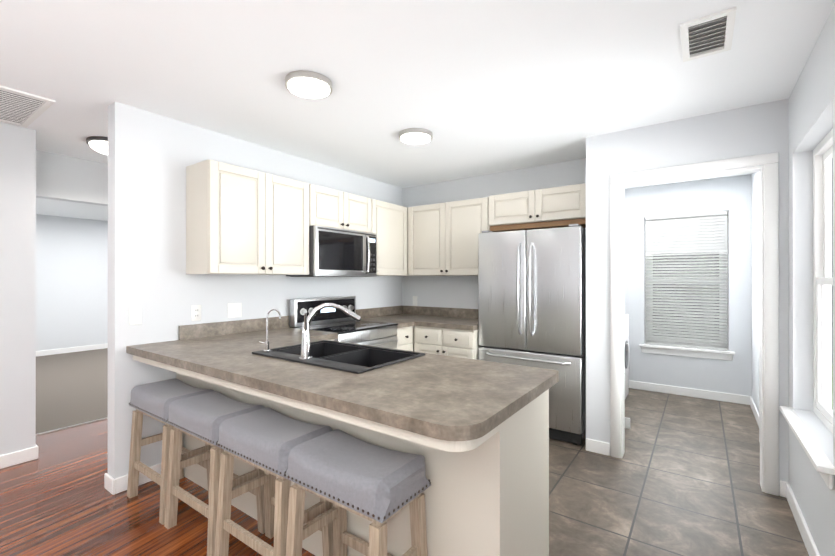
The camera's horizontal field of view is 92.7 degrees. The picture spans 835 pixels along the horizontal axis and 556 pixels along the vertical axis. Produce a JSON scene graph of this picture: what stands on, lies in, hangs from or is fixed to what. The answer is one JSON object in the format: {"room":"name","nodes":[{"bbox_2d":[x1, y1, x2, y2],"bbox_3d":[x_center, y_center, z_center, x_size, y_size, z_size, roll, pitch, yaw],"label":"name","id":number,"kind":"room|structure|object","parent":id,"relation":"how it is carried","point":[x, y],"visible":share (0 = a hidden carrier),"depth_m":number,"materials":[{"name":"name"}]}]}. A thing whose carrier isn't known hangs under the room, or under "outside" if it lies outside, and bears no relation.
{"room":"kitchen","nodes":[
{"label":"kitchen","id":0,"kind":"room"},
{"bbox_2d":[0,122,35,454],"bbox_3d":[-3.877,0.121,1.589,0.120,2.440,3.440,0,0,35],"label":"wall","id":1,"kind":"structure","parent":0,"point":[17,288],"depth_m":2.88,"materials":[{"name":"paint"}]},
{"bbox_2d":[0,445,38,468],"bbox_3d":[-3.822,1.294,1.576,0.044,0.095,3.424,0,0,35],"label":"baseboard","id":2,"kind":"structure","parent":1,"relation":"attached to","point":[29,454],"depth_m":2.88,"materials":[{"name":"white wood"}]},
{"bbox_2d":[36,348,107,433],"bbox_3d":[-4.301,1.369,6.060,4.750,0.054,3.600,0,0,35],"label":"floor carpet","id":3,"kind":"object","parent":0,"point":[71,388],"visible":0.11,"depth_m":4.83,"materials":[{"name":"beige carpet"}]},
{"bbox_2d":[36,214,107,350],"bbox_3d":[-6.188,0.127,7.401,0.120,2.440,3.360,0,0,35],"label":"wall","id":4,"kind":"structure","parent":0,"point":[71,282],"depth_m":7.19,"materials":[{"name":"paint"}]},
{"bbox_2d":[36,343,107,356],"bbox_3d":[-6.134,1.299,7.361,0.014,0.095,3.360,0,0,35],"label":"baseboard","id":5,"kind":"structure","parent":4,"relation":"attached to","point":[99,346],"depth_m":7.18,"materials":[{"name":"white wood"}]},
{"bbox_2d":[36,150,107,205],"bbox_3d":[-2.413,0.124,4.720,0.120,2.440,3.360,0,0,35],"label":"wall","id":6,"kind":"structure","parent":0,"point":[66,178],"depth_m":3.61,"materials":[{"name":"paint"}]},
{"bbox_2d":[0,419,314,555],"bbox_3d":[-1.804,1.365,0.950,5.240,0.050,5.040,0,0,35],"label":"floor","id":7,"kind":"structure","parent":0,"point":[57,498],"depth_m":2.28,"materials":[{"name":"brown wood"}]},
{"bbox_2d":[36,417,107,435],"bbox_3d":[-2.933,1.340,3.862,0.035,0.006,1.360,0,0,35],"label":"trim","id":8,"kind":"structure","parent":7,"relation":"on","point":[71,426],"depth_m":3.59,"materials":[{"name":"wood"}]},
{"bbox_2d":[127,378,213,524],"bbox_3d":[-1.495,1.005,2.436,0.517,0.674,0.313,0,0,35],"label":"bar stool","id":9,"kind":"object","parent":7,"relation":"on","point":[154,400],"visible":0.58,"depth_m":2.39,"materials":[{"name":"grey fabric"}]},
{"bbox_2d":[164,391,264,555],"bbox_3d":[-1.076,1.005,2.138,0.517,0.674,0.313,0,0,35],"label":"bar stool","id":10,"kind":"object","parent":7,"relation":"on","point":[202,417],"visible":0.77,"depth_m":2.08,"materials":[{"name":"grey fabric"}]},
{"bbox_2d":[214,407,332,555],"bbox_3d":[-0.657,1.004,1.841,0.517,0.674,0.313,0,0,35],"label":"bar stool","id":11,"kind":"object","parent":7,"relation":"on","point":[266,440],"visible":0.81,"depth_m":1.79,"materials":[{"name":"grey fabric"}]},
{"bbox_2d":[284,429,430,555],"bbox_3d":[-0.238,1.004,1.543,0.517,0.674,0.313,0,0,35],"label":"bar stool","id":12,"kind":"object","parent":7,"relation":"on","point":[378,487],"visible":1,"depth_m":1.49,"materials":[{"name":"grey fabric"}]},
{"bbox_2d":[108,102,401,478],"bbox_3d":[-1.049,0.123,3.757,0.120,2.440,3.050,0,0,35],"label":"wall","id":13,"kind":"structure","parent":0,"point":[152,157],"depth_m":2.71,"materials":[{"name":"paint"}]},
{"bbox_2d":[104,473,109,489],"bbox_3d":[-1.643,1.295,3.035,0.014,0.095,1.214,0,0,35],"label":"baseboard","id":14,"kind":"structure","parent":13,"relation":"attached to","point":[106,475],"depth_m":2.53,"materials":[{"name":"white wood"}]},
{"bbox_2d":[108,463,160,494],"bbox_3d":[-1.792,1.295,2.620,0.044,0.095,0.366,0,0,35],"label":"baseboard","id":15,"kind":"structure","parent":13,"relation":"attached to","point":[112,486],"depth_m":2.50,"materials":[{"name":"white wood"}]},
{"bbox_2d":[191,305,200,320],"bbox_3d":[-1.595,0.252,2.875,0.008,0.114,0.070,0,0,35],"label":"electrical outlet plate","id":16,"kind":"object","parent":13,"relation":"attached to","point":[195,312],"visible":1,"depth_m":2.87,"materials":[{"name":"white plastic"}]},
{"bbox_2d":[227,303,241,317],"bbox_3d":[-1.424,0.253,3.110,0.014,0.114,0.116,0,0,35],"label":"switch plate","id":17,"kind":"object","parent":13,"relation":"attached to","point":[234,310],"visible":1,"depth_m":3.11,"materials":[{"name":"white plastic"}]},
{"bbox_2d":[186,159,313,274],"bbox_3d":[-1.266,-0.407,3.065,0.321,0.760,0.830,0,0,35],"label":"upper cabinet","id":18,"kind":"object","parent":13,"relation":"attached to","point":[242,221],"depth_m":2.84,"materials":[{"name":"beige wood"}]},
{"bbox_2d":[314,185,373,232],"bbox_3d":[-0.802,-0.612,3.718,0.321,0.350,0.766,0,0,35],"label":"upper cabinet","id":19,"kind":"object","parent":13,"relation":"attached to","point":[333,208],"depth_m":3.61,"materials":[{"name":"beige wood"}]},
{"bbox_2d":[286,225,376,276],"bbox_3d":[-0.752,-0.222,3.682,0.444,0.422,0.762,0,0,35],"label":"microwave","id":20,"kind":"object","parent":19,"relation":"attached to","point":[335,252],"visible":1,"depth_m":3.51,"materials":[{"name":"grey metal"}]},
{"bbox_2d":[374,199,406,275],"bbox_3d":[-0.412,-0.406,4.268,0.321,0.760,0.580,0,0,35],"label":"upper cabinet","id":21,"kind":"object","parent":13,"relation":"attached to","point":[390,220],"depth_m":4.19,"materials":[{"name":"beige wood"}]},
{"bbox_2d":[0,0,834,220],"bbox_3d":[-2.770,-1.147,3.693,9.990,0.100,8.390,0,0,35],"label":"ceiling","id":22,"kind":"structure","parent":0,"point":[479,87],"depth_m":2.12,"materials":[{"name":"paint"}]},
{"bbox_2d":[0,85,54,127],"bbox_3d":[-2.700,-1.092,2.435,0.720,0.012,0.580,0,0,35],"label":"ceiling vent","id":23,"kind":"object","parent":22,"relation":"in","point":[21,108],"visible":0.98,"depth_m":2.53,"materials":[{"name":"white plastic"}]},
{"bbox_2d":[86,136,107,154],"bbox_3d":[-2.491,-1.067,3.231,0.300,0.135,0.300,0,0,35],"label":"light","id":24,"kind":"object","parent":22,"relation":"attached to","point":[99,144],"visible":0.4,"depth_m":3.12,"materials":[{"name":"white glass"}]},
{"bbox_2d":[285,71,331,98],"bbox_3d":[-0.609,-1.078,2.237,0.256,0.040,0.256,0,0,35],"label":"ceiling light","id":25,"kind":"object","parent":22,"relation":"in","point":[310,84],"visible":1,"depth_m":2.19,"materials":[{"name":"white glass"}]},
{"bbox_2d":[399,128,432,143],"bbox_3d":[-0.013,-1.077,3.041,0.256,0.040,0.256,0,0,35],"label":"ceiling light","id":26,"kind":"object","parent":22,"relation":"in","point":[415,136],"visible":1,"depth_m":2.98,"materials":[{"name":"white glass"}]},
{"bbox_2d":[680,7,735,61],"bbox_3d":[1.314,-1.092,1.810,0.190,0.012,0.350,0,0,35],"label":"ceiling vent","id":27,"kind":"object","parent":22,"relation":"in","point":[708,35],"visible":0.98,"depth_m":1.79,"materials":[{"name":"white plastic"}]},
{"bbox_2d":[402,158,585,308],"bbox_3d":[0.810,0.124,4.234,2.360,2.440,0.120,0,0,35],"label":"wall","id":28,"kind":"structure","parent":0,"point":[447,291],"depth_m":4.36,"materials":[{"name":"paint"}]},
{"bbox_2d":[413,296,416,305],"bbox_3d":[-0.031,0.274,4.750,0.070,0.114,0.007,0,0,35],"label":"electrical outlet plate","id":29,"kind":"object","parent":28,"relation":"attached to","point":[414,300],"visible":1,"depth_m":4.75,"materials":[{"name":"white plastic"}]},
{"bbox_2d":[407,183,585,275],"bbox_3d":[0.733,-0.411,3.991,1.904,0.770,0.358,0,0,35],"label":"upper cabinet","id":30,"kind":"object","parent":28,"relation":"attached to","point":[442,239],"visible":0.92,"depth_m":3.96,"materials":[{"name":"white wood"}]},
{"bbox_2d":[586,135,602,441],"bbox_3d":[1.526,0.123,3.308,0.120,2.440,0.560,0,0,35],"label":"wall","id":31,"kind":"structure","parent":0,"point":[594,366],"depth_m":3.08,"materials":[{"name":"paint"}]},
{"bbox_2d":[549,388,808,555],"bbox_3d":[1.028,1.368,3.495,3.570,0.050,4.310,0,0,35],"label":"floor","id":32,"kind":"structure","parent":0,"point":[681,477],"depth_m":2.50,"materials":[{"name":"tile"}]},
{"bbox_2d":[176,373,231,504],"bbox_3d":[-1.217,0.910,2.790,0.717,0.864,0.570,0,0,35],"label":"base cabinet","id":33,"kind":"object","parent":32,"relation":"on","point":[196,473],"depth_m":2.60,"materials":[{"name":"beige wood"}]},
{"bbox_2d":[126,317,557,451],"bbox_3d":[-0.583,0.425,2.199,2.436,0.186,0.930,0,0,35],"label":"countertop","id":34,"kind":"structure","parent":33,"relation":"on","point":[447,403],"depth_m":1.68,"materials":[{"name":"laminate"}]},
{"bbox_2d":[259,309,280,351],"bbox_3d":[-0.840,0.297,2.273,0.074,0.245,0.099,0,0,35],"label":"filter faucet","id":35,"kind":"object","parent":34,"relation":"on","point":[266,343],"visible":1,"depth_m":2.26,"materials":[{"name":"silver metal"}]},
{"bbox_2d":[299,303,360,359],"bbox_3d":[-0.466,0.275,2.093,0.224,0.287,0.278,0,0,35],"label":"pull-down faucet","id":36,"kind":"object","parent":34,"relation":"on","point":[305,348],"visible":0.98,"depth_m":2.06,"materials":[{"name":"silver metal"}]},
{"bbox_2d":[252,340,424,373],"bbox_3d":[-0.449,0.526,2.245,0.830,0.212,0.540,0,0,35],"label":"double-bowl sink","id":37,"kind":"object","parent":34,"relation":"in","point":[353,358],"visible":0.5,"depth_m":2.33,"materials":[{"name":"black metal"}]},
{"bbox_2d":[232,389,275,520],"bbox_3d":[-0.777,0.910,2.478,0.478,0.864,0.570,0,0,35],"label":"base cabinet","id":38,"kind":"object","parent":32,"relation":"on","point":[246,502],"depth_m":2.27,"materials":[{"name":"beige wood"}]},
{"bbox_2d":[276,402,331,555],"bbox_3d":[-0.461,0.910,2.253,0.542,0.864,0.570,0,0,35],"label":"base cabinet","id":39,"kind":"object","parent":32,"relation":"on","point":[313,543],"depth_m":1.95,"materials":[{"name":"beige wood"}]},
{"bbox_2d":[290,296,397,348],"bbox_3d":[-0.630,0.766,3.612,0.671,1.155,0.756,0,0,35],"label":"range","id":40,"kind":"object","parent":32,"relation":"on","point":[346,328],"visible":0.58,"depth_m":3.59,"materials":[{"name":"silver metal"}]},
{"bbox_2d":[332,418,403,555],"bbox_3d":[-0.119,0.909,2.010,0.542,0.864,0.570,0,0,35],"label":"base cabinet","id":41,"kind":"object","parent":32,"relation":"on","point":[357,525],"depth_m":1.71,"materials":[{"name":"beige wood"}]},
{"bbox_2d":[395,326,414,350],"bbox_3d":[-0.372,0.912,4.062,0.623,0.864,0.266,0,0,35],"label":"base cabinet","id":42,"kind":"object","parent":32,"relation":"on","point":[405,337],"depth_m":3.89,"materials":[{"name":"beige wood"}]},
{"bbox_2d":[356,309,401,327],"bbox_3d":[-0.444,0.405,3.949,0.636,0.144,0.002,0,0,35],"label":"countertop","id":43,"kind":"structure","parent":42,"relation":"on","point":[377,315],"depth_m":4.34,"materials":[{"name":"laminate"}]},
{"bbox_2d":[414,326,481,359],"bbox_3d":[0.403,0.911,4.036,0.663,0.864,0.664,0,0,35],"label":"base cabinet","id":44,"kind":"object","parent":32,"relation":"on","point":[450,342],"visible":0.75,"depth_m":3.77,"materials":[{"name":"white wood"}]},
{"bbox_2d":[368,305,477,330],"bbox_3d":[0.153,0.406,4.225,1.291,0.144,0.646,0,0,35],"label":"countertop","id":45,"kind":"structure","parent":44,"relation":"on","point":[437,317],"depth_m":4.30,"materials":[{"name":"laminate"}]},
{"bbox_2d":[404,389,548,555],"bbox_3d":[0.226,0.909,1.765,0.547,0.864,0.570,0,0,35],"label":"base cabinet","id":46,"kind":"object","parent":32,"relation":"on","point":[489,496],"depth_m":1.50,"materials":[{"name":"beige wood"}]},
{"bbox_2d":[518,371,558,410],"bbox_3d":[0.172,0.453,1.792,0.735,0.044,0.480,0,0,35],"label":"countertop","id":47,"kind":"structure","parent":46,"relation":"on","point":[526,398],"depth_m":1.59,"materials":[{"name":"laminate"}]},
{"bbox_2d":[478,224,585,444],"bbox_3d":[1.062,0.456,3.594,0.902,1.775,0.611,0,0,35],"label":"refrigerator","id":48,"kind":"object","parent":32,"relation":"on","point":[531,297],"visible":0.77,"depth_m":3.31,"materials":[{"name":"grey metal"}]},
{"bbox_2d":[625,314,628,398],"bbox_3d":[1.960,0.819,4.484,0.704,1.050,0.680,0,0,35],"label":"washer","id":49,"kind":"object","parent":32,"relation":"on","point":[626,354],"visible":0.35,"depth_m":4.38,"materials":[{"name":"white metal"}]},
{"bbox_2d":[624,174,751,395],"bbox_3d":[2.780,0.124,4.822,1.930,2.440,0.120,0,0,35],"label":"wall","id":50,"kind":"structure","parent":0,"point":[731,196],"depth_m":4.48,"materials":[{"name":"paint"}]},
{"bbox_2d":[639,211,734,360],"bbox_3d":[3.070,0.079,4.582,0.900,1.630,0.165,0,0,35],"label":"laundry window","id":51,"kind":"structure","parent":50,"relation":"in","point":[685,235],"depth_m":4.55,"materials":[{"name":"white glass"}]},
{"bbox_2d":[629,380,747,404],"bbox_3d":[2.780,1.297,4.735,1.790,0.095,0.018,0,0,35],"label":"baseboard","id":52,"kind":"structure","parent":50,"relation":"attached to","point":[705,394],"depth_m":4.51,"materials":[{"name":"white wood"}]},
{"bbox_2d":[602,99,788,494],"bbox_3d":[1.876,0.122,2.790,1.050,2.440,0.120,0,0,35],"label":"wall","id":53,"kind":"structure","parent":0,"point":[758,129],"depth_m":2.65,"materials":[{"name":"paint"}]},
{"bbox_2d":[610,152,778,495],"bbox_3d":[1.880,0.283,2.787,0.946,2.118,0.152,0,0,35],"label":"door frame","id":54,"kind":"structure","parent":53,"relation":"attached to","point":[768,169],"depth_m":2.55,"materials":[{"name":"white wood"}]},
{"bbox_2d":[751,4,834,555],"bbox_3d":[1.237,0.120,0.846,0.160,2.440,8.390,0,0,35],"label":"wall","id":55,"kind":"structure","parent":0,"point":[811,101],"depth_m":2.27,"materials":[{"name":"paint"}]},
{"bbox_2d":[759,193,759,441],"bbox_3d":[2.558,0.327,2.906,0.040,2.030,0.800,0,0,35],"label":"laundry door","id":56,"kind":"structure","parent":55,"relation":"in","point":[759,317],"depth_m":3.21,"materials":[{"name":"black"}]},
{"bbox_2d":[748,396,781,489],"bbox_3d":[2.928,1.295,3.378,0.018,0.095,2.060,0,0,35],"label":"baseboard","id":57,"kind":"structure","parent":55,"relation":"attached to","point":[750,401],"depth_m":3.86,"materials":[{"name":"white wood"}]},
{"bbox_2d":[782,481,819,555],"bbox_3d":[0.532,1.292,0.008,0.020,0.095,5.970,0,0,35],"label":"baseboard","id":58,"kind":"structure","parent":55,"relation":"attached to","point":[787,492],"depth_m":2.10,"materials":[{"name":"white wood"}]},
{"bbox_2d":[779,128,834,489],"bbox_3d":[1.978,0.064,1.945,0.205,1.585,0.940,0,0,35],"label":"kitchen window","id":59,"kind":"structure","parent":55,"relation":"in","point":[824,467],"depth_m":2.20,"materials":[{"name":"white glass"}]},
{"label":"outside","id":60,"kind":"structure","parent":0,"visible":0},
{"bbox_2d":[653,158,832,408],"bbox_3d":[4.935,-2.954,6.900,22.000,9.400,5.300,0,0,35],"label":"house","id":61,"kind":"structure","parent":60,"point":[702,290],"depth_m":9.02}
]}

